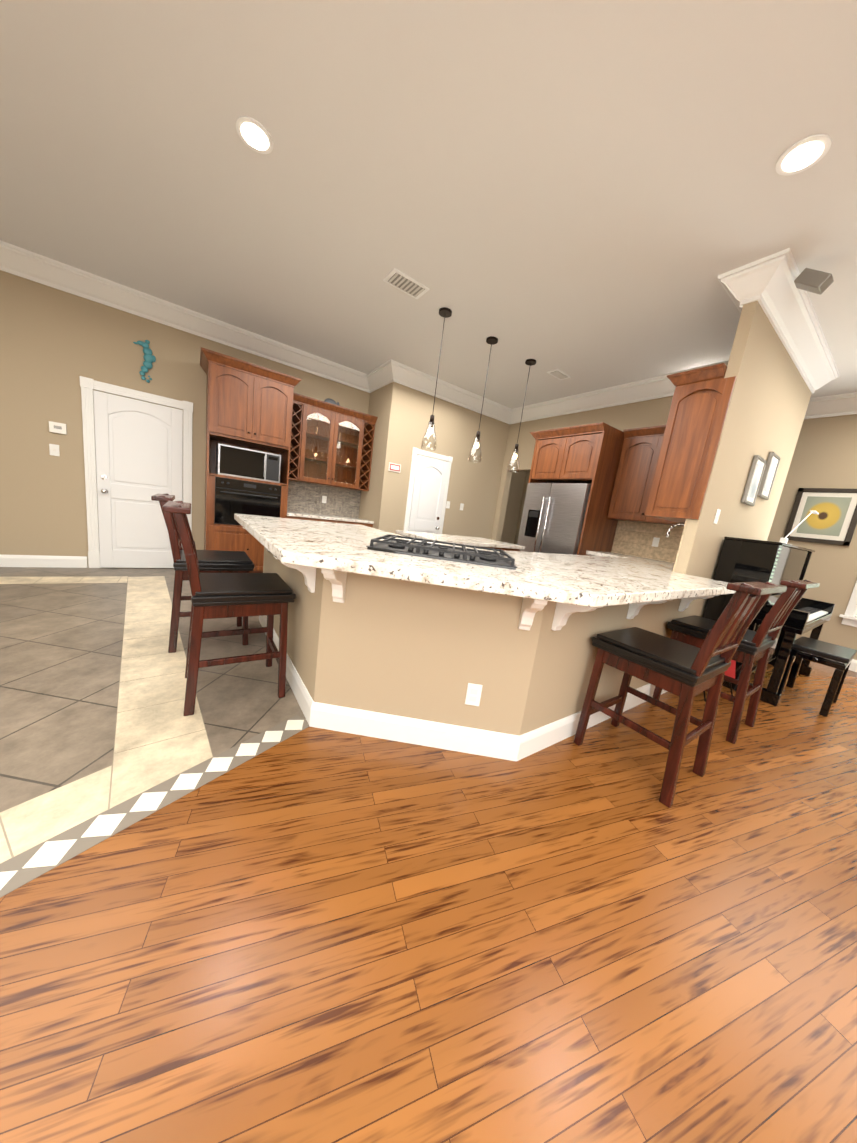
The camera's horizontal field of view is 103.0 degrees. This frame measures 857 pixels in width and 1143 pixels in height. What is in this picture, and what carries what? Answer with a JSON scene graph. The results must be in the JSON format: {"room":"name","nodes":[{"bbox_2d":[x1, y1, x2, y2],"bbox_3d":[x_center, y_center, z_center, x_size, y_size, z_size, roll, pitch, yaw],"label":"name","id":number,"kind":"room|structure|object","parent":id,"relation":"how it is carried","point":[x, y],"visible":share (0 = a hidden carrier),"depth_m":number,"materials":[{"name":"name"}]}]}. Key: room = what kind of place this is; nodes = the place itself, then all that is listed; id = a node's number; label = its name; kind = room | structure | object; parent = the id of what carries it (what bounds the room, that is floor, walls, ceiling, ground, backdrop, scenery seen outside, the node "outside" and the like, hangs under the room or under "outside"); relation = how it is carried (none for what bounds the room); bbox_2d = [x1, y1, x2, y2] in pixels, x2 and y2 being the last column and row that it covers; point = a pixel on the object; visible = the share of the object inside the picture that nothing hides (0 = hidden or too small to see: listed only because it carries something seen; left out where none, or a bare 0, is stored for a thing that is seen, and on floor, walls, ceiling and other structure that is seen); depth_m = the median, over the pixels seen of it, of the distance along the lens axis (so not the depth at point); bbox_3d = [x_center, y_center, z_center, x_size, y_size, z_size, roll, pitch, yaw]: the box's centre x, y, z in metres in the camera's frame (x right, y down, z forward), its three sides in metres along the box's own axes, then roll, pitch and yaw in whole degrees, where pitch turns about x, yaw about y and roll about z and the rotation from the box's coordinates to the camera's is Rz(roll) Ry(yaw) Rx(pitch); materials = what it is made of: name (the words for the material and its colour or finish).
{"room":"kitchen","nodes":[
{"label":"kitchen","id":0,"kind":"room"},
{"bbox_2d":[0,567,306,811],"bbox_3d":[-0.392,0.588,3.420,9.485,0.050,5.523,0,12,-35],"label":"floor","id":1,"kind":"structure","parent":0,"point":[60,653],"depth_m":2.00,"materials":[{"name":"beige tile"}]},
{"bbox_2d":[0,576,212,863],"bbox_3d":[-2.988,0.583,1.382,3.489,0.002,4.957,0,12,-35],"label":"floor band","id":2,"kind":"object","parent":1,"relation":"on","point":[160,738],"visible":0.96,"depth_m":1.62,"materials":[{"name":"beige tile"}]},
{"bbox_2d":[0,715,308,897],"bbox_3d":[-1.585,0.938,0.420,0.125,0.002,3.400,14,12,31],"label":"floor border","id":3,"kind":"object","parent":1,"relation":"on","point":[22,869],"depth_m":1.22,"materials":[{"name":"white tile"}]},
{"bbox_2d":[151,493,254,652],"bbox_3d":[-1.680,-0.004,2.569,0.595,1.074,0.475,0,12,-35],"label":"bar stool","id":4,"kind":"object","parent":1,"relation":"on","point":[213,561],"visible":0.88,"depth_m":2.37,"materials":[{"name":"brown wood"}]},
{"bbox_2d":[162,501,295,715],"bbox_3d":[-1.136,0.176,1.960,0.595,1.074,0.475,0,12,-35],"label":"bar stool","id":5,"kind":"object","parent":1,"relation":"on","point":[228,595],"visible":1,"depth_m":1.82,"materials":[{"name":"brown wood"}]},
{"bbox_2d":[200,347,301,572],"bbox_3d":[-2.410,-1.244,4.534,1.070,2.624,0.692,0,12,-35],"label":"tall cabinet","id":6,"kind":"object","parent":1,"relation":"on","point":[249,405],"visible":0.75,"depth_m":4.23,"materials":[{"name":"brown wood"}]},
{"bbox_2d":[216,443,280,482],"bbox_3d":[-2.339,-1.390,4.432,0.700,0.358,0.438,0,12,-35],"label":"microwave","id":7,"kind":"object","parent":6,"relation":"in","point":[235,461],"visible":0.98,"depth_m":4.27,"materials":[{"name":"metal"}]},
{"bbox_2d":[287,516,372,527],"bbox_3d":[-1.625,-0.390,5.339,1.294,0.878,0.644,0,12,-35],"label":"base cabinet","id":8,"kind":"object","parent":1,"relation":"on","point":[335,521],"visible":0.15,"depth_m":5.02,"materials":[{"name":"brown wood"}]},
{"bbox_2d":[287,511,373,523],"bbox_3d":[-1.571,-0.842,5.266,1.294,0.039,0.625,0,12,-35],"label":"countertop","id":9,"kind":"structure","parent":8,"relation":"on","point":[321,516],"depth_m":5.08,"materials":[{"name":"stone"}]},
{"bbox_2d":[400,534,519,550],"bbox_3d":[0.338,0.068,4.212,1.320,0.879,0.760,0,12,-35],"label":"kitchen island","id":10,"kind":"object","parent":1,"relation":"on","point":[494,547],"depth_m":3.94,"materials":[{"name":"stone"}]},
{"bbox_2d":[396,530,523,549],"bbox_3d":[0.400,-0.384,4.146,1.380,0.039,0.820,0,12,-35],"label":"island countertop","id":11,"kind":"structure","parent":10,"relation":"on","point":[456,539],"depth_m":3.96,"materials":[{"name":"beige stone"}]},
{"bbox_2d":[517,483,590,554],"bbox_3d":[1.890,-0.316,4.905,0.879,1.763,0.930,0,12,-35],"label":"fridge","id":12,"kind":"object","parent":1,"relation":"on","point":[553,516],"visible":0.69,"depth_m":4.55,"materials":[{"name":"metal"}]},
{"bbox_2d":[528,422,623,554],"bbox_3d":[1.933,-0.660,4.885,0.836,2.476,1.079,0,12,-35],"label":"tall cabinet","id":13,"kind":"object","parent":1,"relation":"on","point":[588,454],"visible":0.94,"depth_m":4.37,"materials":[{"name":"brown wood"}]},
{"bbox_3d":[2.369,0.282,4.436,0.620,0.905,0.524,0,12,-35],"label":"base cabinet","id":14,"kind":"object","parent":1,"relation":"on","visible":0},
{"bbox_2d":[586,550,647,558],"bbox_3d":[2.430,-0.189,4.350,0.625,0.050,0.526,0,12,-35],"label":"countertop","id":15,"kind":"structure","parent":14,"relation":"on","point":[601,553],"depth_m":4.27,"materials":[{"name":"stone"}]},
{"bbox_2d":[666,523,684,537],"bbox_3d":[2.365,-0.244,3.220,0.120,0.430,0.217,0,12,-35],"label":"sink faucet","id":16,"kind":"object","parent":15,"relation":"on","point":[669,530],"visible":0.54,"depth_m":3.23,"materials":[{"name":"silver metal"}]},
{"bbox_2d":[0,270,369,566],"bbox_3d":[-3.474,-1.599,4.229,5.620,3.150,0.150,0,12,-35],"label":"wall","id":17,"kind":"structure","parent":0,"point":[55,344],"depth_m":3.77,"materials":[{"name":"beige paint"}]},
{"bbox_2d":[49,444,59,455],"bbox_3d":[-4.118,-1.338,3.749,0.075,0.120,0.012,0,12,-35],"label":"switch plate","id":18,"kind":"object","parent":17,"relation":"attached to","point":[54,449],"depth_m":3.75,"materials":[{"name":"white plastic"}]},
{"bbox_2d":[49,421,66,434],"bbox_3d":[-4.050,-1.569,3.724,0.130,0.110,0.028,0,12,-35],"label":"thermostat","id":19,"kind":"object","parent":17,"relation":"attached to","point":[56,427],"depth_m":3.72,"materials":[{"name":"white plastic"}]},
{"bbox_2d":[80,376,192,567],"bbox_3d":[-3.537,-1.090,4.208,1.022,2.147,0.034,0,12,-35],"label":"door frame","id":20,"kind":"structure","parent":17,"relation":"attached to","point":[88,386],"depth_m":4.02,"materials":[{"name":"white wood"}]},
{"bbox_2d":[93,390,182,567],"bbox_3d":[-3.525,-1.029,4.191,0.810,2.022,0.094,0,12,-35],"label":"door","id":21,"kind":"structure","parent":17,"relation":"in","point":[139,452],"depth_m":4.17,"materials":[{"name":"white wood"}]},
{"bbox_2d":[133,340,155,382],"bbox_3d":[-3.319,-2.466,3.985,0.205,0.463,0.045,0,12,-35],"label":"wall decor","id":22,"kind":"object","parent":17,"relation":"attached to","point":[149,358],"visible":0.98,"depth_m":3.98,"materials":[{"name":"teal metal"}]},
{"bbox_2d":[0,240,370,392],"bbox_3d":[-3.080,-3.002,3.939,5.320,0.208,0.150,0,12,-35],"label":"crown molding","id":23,"kind":"structure","parent":17,"relation":"attached to","point":[15,260],"depth_m":3.92,"materials":[{"name":"white wood"}]},
{"bbox_2d":[287,480,360,517],"bbox_3d":[-1.709,-1.152,5.468,1.294,0.458,0.014,0,12,-35],"label":"backsplash","id":24,"kind":"structure","parent":17,"relation":"attached to","point":[316,498],"depth_m":5.47,"materials":[{"name":"tile"}]},
{"bbox_2d":[289,393,376,490],"bbox_3d":[-1.514,-1.895,5.197,1.294,1.136,0.345,0,12,-35],"label":"upper cabinet","id":25,"kind":"object","parent":17,"relation":"attached to","point":[332,445],"depth_m":5.17,"materials":[{"name":"brown wood"}]},
{"bbox_2d":[324,398,339,405],"bbox_3d":[-1.441,-2.512,5.091,0.228,0.121,0.050,0,12,-35],"label":"fish","id":26,"kind":"object","parent":25,"relation":"on","point":[329,400],"visible":0.44,"depth_m":5.06},
{"bbox_2d":[0,658,856,1142],"bbox_3d":[1.798,1.437,0.264,9.485,0.050,5.528,0,12,-35],"label":"floor","id":27,"kind":"structure","parent":0,"point":[316,936],"depth_m":0.95,"materials":[{"name":"brown wood"}]},
{"bbox_2d":[573,582,786,807],"bbox_3d":[1.239,0.521,1.774,0.475,1.074,0.595,0,12,-35],"label":"bar stool","id":28,"kind":"object","parent":27,"relation":"on","point":[685,673],"visible":1,"depth_m":1.65,"materials":[{"name":"brown wood"}]},
{"bbox_2d":[703,660,741,701],"bbox_3d":[2.348,0.825,2.768,0.312,0.422,0.151,5,10,-15],"label":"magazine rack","id":29,"kind":"object","parent":27,"relation":"on","point":[731,671],"depth_m":2.75,"materials":[{"name":"red metal"}]},
{"bbox_2d":[652,580,819,743],"bbox_3d":[2.062,0.525,2.359,0.475,1.074,0.595,0,12,-35],"label":"bar stool","id":30,"kind":"object","parent":27,"relation":"on","point":[753,647],"visible":0.81,"depth_m":2.18,"materials":[{"name":"brown wood"}]},
{"bbox_2d":[703,537,834,705],"bbox_3d":[3.357,0.400,3.336,1.520,1.310,0.630,0,12,-35],"label":"upright piano","id":31,"kind":"object","parent":27,"relation":"on","point":[745,560],"visible":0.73,"depth_m":2.98,"materials":[{"name":"black wood"}]},
{"bbox_2d":[779,510,818,544],"bbox_3d":[3.845,-0.459,3.562,0.618,0.409,0.170,0,12,-35],"label":"lamp","id":32,"kind":"object","parent":31,"relation":"on","point":[784,540],"visible":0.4,"depth_m":3.50,"materials":[{"name":"white"}]},
{"bbox_2d":[777,636,856,716],"bbox_3d":[3.312,0.881,2.929,0.602,0.500,0.330,0,12,-35],"label":"piano bench","id":33,"kind":"object","parent":27,"relation":"on","point":[839,658],"visible":0.85,"depth_m":2.80,"materials":[{"name":"black wood"}]},
{"bbox_2d":[0,0,856,408],"bbox_3d":[1.119,-2.146,1.280,9.785,0.120,9.760,0,12,-35],"label":"ceiling","id":34,"kind":"structure","parent":0,"point":[592,194],"depth_m":2.00,"materials":[{"name":"grey paint"}]},
{"bbox_2d":[236,116,272,153],"bbox_3d":[-0.985,-2.472,1.935,0.190,0.011,0.190,0,12,-35],"label":"recessed light","id":35,"kind":"object","parent":34,"relation":"in","point":[254,134],"visible":1,"depth_m":1.92,"materials":[{"name":"white glass"}]},
{"bbox_2d":[383,268,429,298],"bbox_3d":[-0.197,-2.562,3.050,0.360,0.019,0.210,0,12,-35],"label":"ceiling vent","id":36,"kind":"object","parent":34,"relation":"in","point":[403,282],"visible":1,"depth_m":3.03,"materials":[{"name":"white metal"}]},
{"bbox_2d":[421,307,451,450],"bbox_3d":[0.084,-1.938,3.496,0.160,1.320,0.160,0,12,-35],"label":"pendant light","id":37,"kind":"object","parent":34,"relation":"hanging from","point":[444,312],"visible":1,"depth_m":3.53,"materials":[{"name":"glass"}]},
{"bbox_2d":[468,336,497,461],"bbox_3d":[0.625,-1.940,3.909,0.160,1.320,0.160,0,12,-35],"label":"pendant light","id":38,"kind":"object","parent":34,"relation":"hanging from","point":[491,340],"visible":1,"depth_m":3.94,"materials":[{"name":"glass"}]},
{"bbox_2d":[507,359,535,471],"bbox_3d":[1.172,-1.937,4.295,0.160,1.320,0.160,0,12,-35],"label":"pendant light","id":39,"kind":"object","parent":34,"relation":"hanging from","point":[530,362],"visible":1,"depth_m":4.33,"materials":[{"name":"glass"}]},
{"bbox_2d":[547,369,570,379],"bbox_3d":[1.701,-2.559,4.435,0.300,0.019,0.160,0,12,-35],"label":"ceiling vent","id":40,"kind":"object","parent":34,"relation":"in","point":[559,374],"visible":1,"depth_m":4.42,"materials":[{"name":"white metal"}]},
{"bbox_2d":[776,134,831,175],"bbox_3d":[1.850,-2.055,1.686,0.190,0.011,0.190,0,12,-35],"label":"recessed light","id":41,"kind":"object","parent":34,"relation":"in","point":[803,154],"visible":1,"depth_m":1.68,"materials":[{"name":"white"}]},
{"bbox_2d":[794,268,833,294],"bbox_3d":[2.583,-1.948,2.286,0.100,0.158,0.180,0,12,-35],"label":"sensor","id":42,"kind":"object","parent":34,"relation":"attached to","point":[814,281],"visible":1,"depth_m":2.26,"materials":[{"name":"grey plastic"}]},
{"bbox_2d":[359,382,509,538],"bbox_3d":[0.116,-1.486,6.246,2.580,3.150,0.960,0,12,-35],"label":"wall","id":43,"kind":"structure","parent":0,"point":[402,413],"depth_m":5.51,"materials":[{"name":"beige paint"}]},
{"bbox_2d":[364,364,387,391],"bbox_3d":[-0.734,-2.899,5.095,0.150,0.208,0.630,0,12,-35],"label":"crown molding","id":44,"kind":"structure","parent":43,"relation":"attached to","point":[374,380],"depth_m":5.21,"materials":[{"name":"white"}]},
{"bbox_2d":[388,462,400,472],"bbox_3d":[-0.512,-1.577,5.171,0.200,0.120,0.020,0,12,-35],"label":"sign plaque","id":45,"kind":"object","parent":43,"relation":"attached to","point":[393,467],"visible":0.95,"depth_m":5.16,"materials":[{"name":"white plastic"}]},
{"bbox_2d":[408,455,447,533],"bbox_3d":[-0.037,-0.831,5.654,0.610,2.022,0.094,0,12,-35],"label":"back door","id":46,"kind":"structure","parent":43,"relation":"in","point":[430,475],"depth_m":5.58,"materials":[{"name":"white wood"}]},
{"bbox_2d":[403,447,452,533],"bbox_3d":[-0.050,-0.882,5.673,0.782,2.127,0.034,0,12,-35],"label":"door frame","id":47,"kind":"structure","parent":43,"relation":"attached to","point":[448,459],"depth_m":5.47,"materials":[{"name":"white wood"}]},
{"bbox_2d":[384,359,511,423],"bbox_3d":[0.426,-2.804,5.414,2.420,0.208,0.150,0,12,-35],"label":"crown molding","id":48,"kind":"structure","parent":43,"relation":"attached to","point":[394,371],"depth_m":5.27,"materials":[{"name":"white wood"}]},
{"bbox_2d":[263,547,693,735],"bbox_3d":[0.287,0.274,2.934,2.760,0.908,2.363,0,12,-35],"label":"wall","id":49,"kind":"structure","parent":0,"point":[417,650],"depth_m":1.72,"materials":[{"name":"beige paint"}]},
{"bbox_2d":[273,555,315,592],"bbox_3d":[-0.680,0.003,1.731,0.200,0.210,0.055,0,12,-35],"label":"corbel","id":50,"kind":"object","parent":49,"relation":"attached to","point":[309,573],"depth_m":1.75,"materials":[{"name":"white wood"}]},
{"bbox_2d":[321,569,346,602],"bbox_3d":[-0.436,0.063,1.572,0.056,0.210,0.200,8,10,4],"label":"corbel","id":51,"kind":"object","parent":49,"relation":"attached to","point":[337,579],"depth_m":1.61,"materials":[{"name":"white wood"}]},
{"bbox_2d":[234,513,448,544],"bbox_3d":[-0.638,-0.313,2.779,1.525,0.050,1.448,0,12,-35],"label":"countertop","id":52,"kind":"structure","parent":49,"relation":"on","point":[254,524],"depth_m":2.56,"materials":[{"name":"stone"}]},
{"bbox_2d":[366,534,516,569],"bbox_3d":[0.084,-0.130,1.970,0.770,0.055,0.510,8,10,3],"label":"cooktop","id":53,"kind":"object","parent":52,"relation":"in","point":[423,548],"visible":1,"depth_m":1.78,"materials":[{"name":"black metal"}]},
{"bbox_2d":[465,683,482,705],"bbox_3d":[0.227,0.620,1.713,0.072,0.115,0.008,8,10,3],"label":"outlet","id":54,"kind":"object","parent":49,"relation":"attached to","point":[473,694],"visible":1,"depth_m":1.71,"materials":[{"name":"white plastic"}]},
{"bbox_2d":[258,533,735,606],"bbox_3d":[1.333,-0.012,2.540,4.492,0.050,1.260,0,12,-35],"label":"countertop","id":55,"kind":"structure","parent":49,"relation":"on","point":[590,581],"depth_m":1.58,"materials":[{"name":"stone"}]},
{"bbox_2d":[518,597,546,630],"bbox_3d":[0.462,0.190,1.523,0.056,0.210,0.200,8,10,4],"label":"corbel","id":56,"kind":"object","parent":49,"relation":"attached to","point":[530,608],"depth_m":1.57,"materials":[{"name":"white wood"}]},
{"bbox_2d":[551,602,602,630],"bbox_3d":[0.696,0.207,1.600,0.055,0.210,0.200,0,12,-35],"label":"corbel","id":57,"kind":"object","parent":49,"relation":"attached to","point":[563,611],"depth_m":1.63,"materials":[{"name":"white wood"}]},
{"bbox_2d":[626,600,669,618],"bbox_3d":[1.317,0.212,2.032,0.055,0.210,0.200,0,12,-35],"label":"corbel","id":58,"kind":"object","parent":49,"relation":"attached to","point":[634,608],"depth_m":2.07,"materials":[{"name":"white"}]},
{"bbox_2d":[678,595,718,611],"bbox_3d":[1.974,0.217,2.489,0.055,0.210,0.200,0,12,-35],"label":"corbel","id":59,"kind":"object","parent":49,"relation":"attached to","point":[685,602],"depth_m":2.53,"materials":[{"name":"white"}]},
{"bbox_2d":[501,471,525,543],"bbox_3d":[1.600,-1.560,7.760,1.585,3.150,0.150,0,12,-35],"label":"wall","id":60,"kind":"structure","parent":0,"point":[513,505],"depth_m":7.94,"materials":[{"name":"beige paint"}]},
{"bbox_2d":[491,396,672,562],"bbox_3d":[2.397,-0.981,5.090,0.150,3.150,3.650,0,12,-35],"label":"wall","id":61,"kind":"structure","parent":0,"point":[649,413],"depth_m":5.41,"materials":[{"name":"beige paint"}]},
{"bbox_2d":[508,361,727,423],"bbox_3d":[2.463,-2.418,4.750,0.150,0.208,3.650,0,12,-35],"label":"crown molding","id":62,"kind":"structure","parent":61,"relation":"attached to","point":[660,386],"depth_m":4.79,"materials":[{"name":"white"}]},
{"bbox_2d":[607,425,683,526],"bbox_3d":[2.779,-1.132,4.074,0.379,1.096,0.952,0,12,-35],"label":"upper cabinet","id":63,"kind":"object","parent":61,"relation":"attached to","point":[639,457],"visible":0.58,"depth_m":4.17,"materials":[{"name":"brown wood"}]},
{"bbox_2d":[611,520,683,562],"bbox_3d":[2.928,-0.343,4.171,0.014,0.438,1.301,0,12,-35],"label":"backsplash","id":64,"kind":"structure","parent":61,"relation":"attached to","point":[647,540],"depth_m":4.35,"materials":[{"name":"beige tile"}]},
{"bbox_2d":[672,519,686,571],"bbox_3d":[2.676,-0.208,3.227,1.482,0.438,0.009,0,12,-35],"label":"backsplash","id":65,"kind":"structure","parent":61,"relation":"attached to","point":[679,545],"depth_m":2.81,"materials":[{"name":"beige tile"}]},
{"bbox_2d":[514,414,856,659],"bbox_3d":[4.864,-0.519,4.315,0.150,3.150,9.760,0,12,-35],"label":"wall","id":66,"kind":"structure","parent":0,"point":[825,454],"depth_m":4.17,"materials":[{"name":"beige paint"}]},
{"bbox_2d":[783,488,856,545],"bbox_3d":[4.843,-0.682,4.182,0.031,0.660,0.560,0,12,-35],"label":"framed picture","id":67,"kind":"object","parent":66,"relation":"attached to","point":[834,521],"visible":0.92,"depth_m":4.17,"materials":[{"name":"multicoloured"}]},
{"bbox_2d":[804,392,856,418],"bbox_3d":[4.888,-1.972,4.035,0.150,0.208,9.310,0,12,-35],"label":"crown molding","id":68,"kind":"structure","parent":66,"relation":"attached to","point":[840,404],"depth_m":4.08,"materials":[{"name":"white paint"}]},
{"bbox_2d":[839,580,856,626],"bbox_3d":[5.401,-0.230,3.488,0.210,1.990,1.150,0,12,-35],"label":"window","id":69,"kind":"structure","parent":66,"relation":"in","point":[849,617],"depth_m":3.99,"materials":[{"name":"white"}]},
{"bbox_2d":[674,301,811,616],"bbox_3d":[3.028,-0.582,3.312,2.160,3.150,0.080,0,12,-35],"label":"wall column","id":70,"kind":"structure","parent":0,"point":[768,403],"depth_m":2.90,"materials":[{"name":"beige paint"}]},
{"bbox_2d":[645,363,735,522],"bbox_3d":[2.544,-1.015,3.099,1.249,1.146,0.458,0,12,-35],"label":"upper cabinet","id":71,"kind":"object","parent":70,"relation":"attached to","point":[695,423],"visible":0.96,"depth_m":2.73,"materials":[{"name":"brown wood"}]},
{"bbox_2d":[714,509,720,523],"bbox_3d":[2.441,-0.463,2.876,0.075,0.120,0.012,0,12,-35],"label":"switch plate","id":72,"kind":"object","parent":70,"relation":"attached to","point":[718,510],"depth_m":2.87,"materials":[{"name":"white plastic"}]},
{"bbox_2d":[741,455,766,505],"bbox_3d":[3.030,-0.838,3.171,0.300,0.420,0.031,0,12,-35],"label":"picture","id":73,"kind":"object","parent":70,"relation":"attached to","point":[754,479],"visible":1,"depth_m":3.14,"materials":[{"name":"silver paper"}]},
{"bbox_2d":[757,452,780,499],"bbox_3d":[3.389,-0.943,3.392,0.300,0.420,0.031,0,12,-35],"label":"picture","id":74,"kind":"object","parent":70,"relation":"attached to","point":[769,475],"visible":1,"depth_m":3.36,"materials":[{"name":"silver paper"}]},
{"bbox_2d":[717,248,838,399],"bbox_3d":[3.211,-2.019,3.058,2.449,0.208,0.370,0,12,-35],"label":"crown molding","id":75,"kind":"structure","parent":70,"relation":"attached to","point":[767,283],"depth_m":2.58,"materials":[{"name":"white wood"}]},
{"bbox_3d":[-3.003,-0.564,-1.249,0.150,3.150,9.610,0,12,-35],"label":"wall","id":76,"kind":"structure","parent":0,"visible":0},
{"bbox_2d":[0,555,856,760],"bbox_3d":[0.716,0.923,1.825,9.485,0.135,9.460,0,12,-35],"label":"baseboard","id":77,"kind":"structure","parent":76,"relation":"attached to","point":[487,743],"depth_m":1.78,"materials":[{"name":"white wood"}]}
]}

